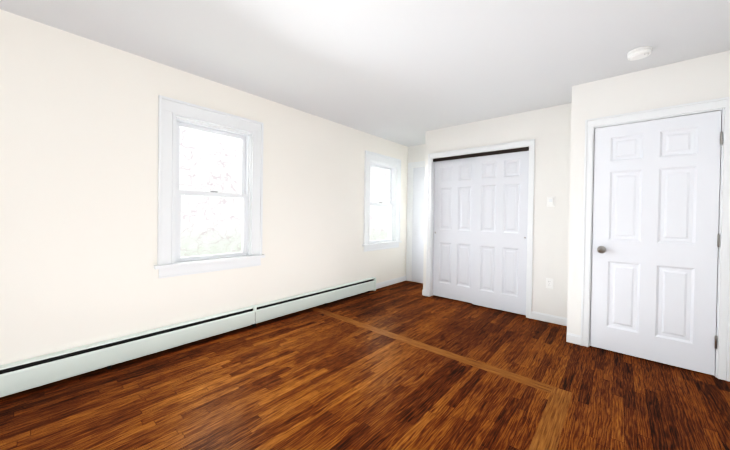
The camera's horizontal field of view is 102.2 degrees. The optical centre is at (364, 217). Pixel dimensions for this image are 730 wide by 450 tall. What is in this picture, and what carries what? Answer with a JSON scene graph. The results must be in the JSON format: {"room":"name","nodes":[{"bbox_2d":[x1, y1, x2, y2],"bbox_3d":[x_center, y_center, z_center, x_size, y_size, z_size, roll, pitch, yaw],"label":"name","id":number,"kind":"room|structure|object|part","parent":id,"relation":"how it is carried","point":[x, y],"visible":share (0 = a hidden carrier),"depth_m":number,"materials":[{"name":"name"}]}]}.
{"room":"empty bedroom","nodes":[
{"label":"empty bedroom","id":0,"kind":"room"},
{"bbox_2d":[0,9,407,364],"bbox_3d":[-1.636,-0.085,2.772,0.140,2.470,7.480,1,1,41],"label":"wall","id":1,"kind":"structure","parent":0,"point":[78,180],"depth_m":2.32,"materials":[{"name":"beige paint"}]},
{"bbox_2d":[0,277,375,397],"bbox_3d":[-1.759,1.047,2.499,0.071,0.209,5.830,1,1,41],"label":"baseboard heater","id":2,"kind":"object","parent":1,"relation":"attached to","point":[23,375],"visible":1,"depth_m":2.43,"materials":[{"name":"metal"}]},
{"bbox_2d":[154,95,264,277],"bbox_3d":[-1.487,-0.262,2.901,0.190,1.555,1.010,1,1,41],"label":"window","id":3,"kind":"structure","parent":1,"relation":"in","point":[170,110],"depth_m":2.79,"materials":[{"name":"paint"}]},
{"bbox_3d":[-1.508,-0.245,2.919,0.105,1.290,0.690,1,1,41],"label":"window sash","id":4,"kind":"part","parent":3,"relation":"part of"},
{"bbox_2d":[362,150,401,251],"bbox_3d":[0.262,-0.259,4.918,0.190,1.555,1.010,1,1,41],"label":"window","id":5,"kind":"structure","parent":1,"relation":"in","point":[377,158],"depth_m":4.99,"materials":[{"name":"paint"}]},
{"bbox_3d":[0.241,-0.241,4.936,0.105,1.290,0.690,1,1,41],"label":"window sash","id":6,"kind":"part","parent":5,"relation":"part of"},
{"bbox_2d":[376,276,405,288],"bbox_3d":[0.446,1.111,5.087,0.014,0.088,0.970,1,1,41],"label":"baseboard","id":7,"kind":"structure","parent":1,"relation":"attached to","point":[393,281],"depth_m":5.07,"materials":[{"name":"paint"}]},
{"bbox_2d":[0,281,729,449],"bbox_3d":[0.061,1.249,1.298,4.680,0.120,7.480,1,1,41],"label":"floor","id":8,"kind":"structure","parent":0,"point":[405,365],"depth_m":1.99,"materials":[{"name":"brown wood"}]},
{"bbox_2d":[0,0,729,146],"bbox_3d":[0.097,-1.341,1.271,4.680,0.120,7.480,1,1,41],"label":"ceiling","id":9,"kind":"structure","parent":0,"point":[408,73],"depth_m":2.19,"materials":[{"name":"white paint"}]},
{"bbox_2d":[627,46,651,60],"bbox_3d":[2.076,-1.240,2.229,0.140,0.046,0.140,1,1,41],"label":"smoke detector","id":10,"kind":"object","parent":9,"relation":"attached to","point":[639,53],"visible":1,"depth_m":2.20,"materials":[{"name":"white plastic"}]},
{"bbox_2d":[406,144,424,282],"bbox_3d":[2.483,-0.041,4.058,4.680,2.470,0.140,1,1,41],"label":"wall","id":11,"kind":"structure","parent":0,"point":[416,153],"depth_m":5.33,"materials":[{"name":"beige paint"}]},
{"bbox_2d":[406,161,424,280],"bbox_3d":[1.052,0.077,5.195,0.728,2.170,0.016,1,1,41],"label":"door frame","id":12,"kind":"structure","parent":11,"relation":"attached to","point":[411,165],"depth_m":5.39,"materials":[{"name":"paint"}]},
{"bbox_2d":[412,167,424,282],"bbox_3d":[1.095,0.123,5.163,0.609,2.060,0.006,1,1,41],"label":"door","id":13,"kind":"structure","parent":11,"relation":"in","point":[418,222],"depth_m":5.28,"materials":[{"name":"white paint"}]},
{"bbox_2d":[423,103,571,317],"bbox_3d":[1.859,0.450,4.056,1.983,3.470,0.680,1,1,41],"label":"wall","id":14,"kind":"structure","parent":0,"point":[548,129],"depth_m":3.42,"materials":[{"name":"beige paint"}]},
{"bbox_2d":[433,157,474,302],"bbox_3d":[1.288,0.160,4.212,0.655,2.008,0.036,1,1,41],"label":"closet door","id":15,"kind":"structure","parent":14,"relation":"in","point":[453,229],"depth_m":4.20,"materials":[{"name":"white paint"}]},
{"bbox_2d":[426,139,534,318],"bbox_3d":[1.498,0.119,3.984,1.399,2.124,0.142,1,1,41],"label":"trim","id":16,"kind":"structure","parent":14,"relation":"attached to","point":[530,143],"depth_m":3.81,"materials":[{"name":"paint"}]},
{"bbox_2d":[433,147,528,161],"bbox_3d":[1.520,-0.845,3.983,1.275,0.048,0.087,1,1,41],"label":"track rail","id":17,"kind":"object","parent":14,"relation":"attached to","point":[484,154],"visible":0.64,"depth_m":3.89,"materials":[{"name":"brown metal"}]},
{"bbox_2d":[472,151,528,314],"bbox_3d":[1.726,0.170,3.779,0.655,2.008,0.036,1,1,41],"label":"closet door","id":18,"kind":"structure","parent":14,"relation":"in","point":[500,230],"depth_m":3.75,"materials":[{"name":"white paint"}]},
{"bbox_2d":[531,311,566,325],"bbox_3d":[2.127,1.152,3.363,0.405,0.088,0.014,1,1,41],"label":"baseboard","id":19,"kind":"structure","parent":14,"relation":"attached to","point":[534,315],"depth_m":3.37,"materials":[{"name":"paint"}]},
{"bbox_2d":[546,278,552,288],"bbox_3d":[2.117,0.750,3.376,0.072,0.116,0.009,1,1,41],"label":"duplex electrical outlet","id":20,"kind":"object","parent":14,"relation":"attached to","point":[549,282],"visible":1,"depth_m":3.37,"materials":[{"name":"white plastic"}]},
{"bbox_2d":[547,197,554,206],"bbox_3d":[2.122,-0.187,3.364,0.080,0.116,0.022,1,1,41],"label":"switch","id":21,"kind":"object","parent":14,"relation":"attached to","point":[550,201],"visible":1,"depth_m":3.36,"materials":[{"name":"white plastic"}]},
{"bbox_2d":[567,50,729,335],"bbox_3d":[2.808,0.480,2.455,1.790,3.470,0.495,1,1,41],"label":"wall","id":22,"kind":"structure","parent":0,"point":[703,78],"depth_m":2.61,"materials":[{"name":"beige paint"}]},
{"bbox_2d":[580,97,729,381],"bbox_3d":[2.430,0.150,2.521,0.898,2.119,0.142,1,1,41],"label":"door frame","id":23,"kind":"structure","parent":22,"relation":"attached to","point":[722,361],"depth_m":2.27,"materials":[{"name":"paint"}]},
{"bbox_2d":[590,110,722,375],"bbox_3d":[2.390,0.189,2.469,0.765,2.021,0.110,1,1,41],"label":"door","id":24,"kind":"structure","parent":22,"relation":"in","point":[656,241],"depth_m":2.45,"materials":[{"name":"white paint"}]},
{"label":"outside","id":25,"kind":"structure","parent":0,"visible":0},
{"bbox_2d":[179,127,387,256],"bbox_3d":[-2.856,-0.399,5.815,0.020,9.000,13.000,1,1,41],"label":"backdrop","id":26,"kind":"structure","parent":25,"point":[207,209],"depth_m":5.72,"materials":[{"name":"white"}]}
]}

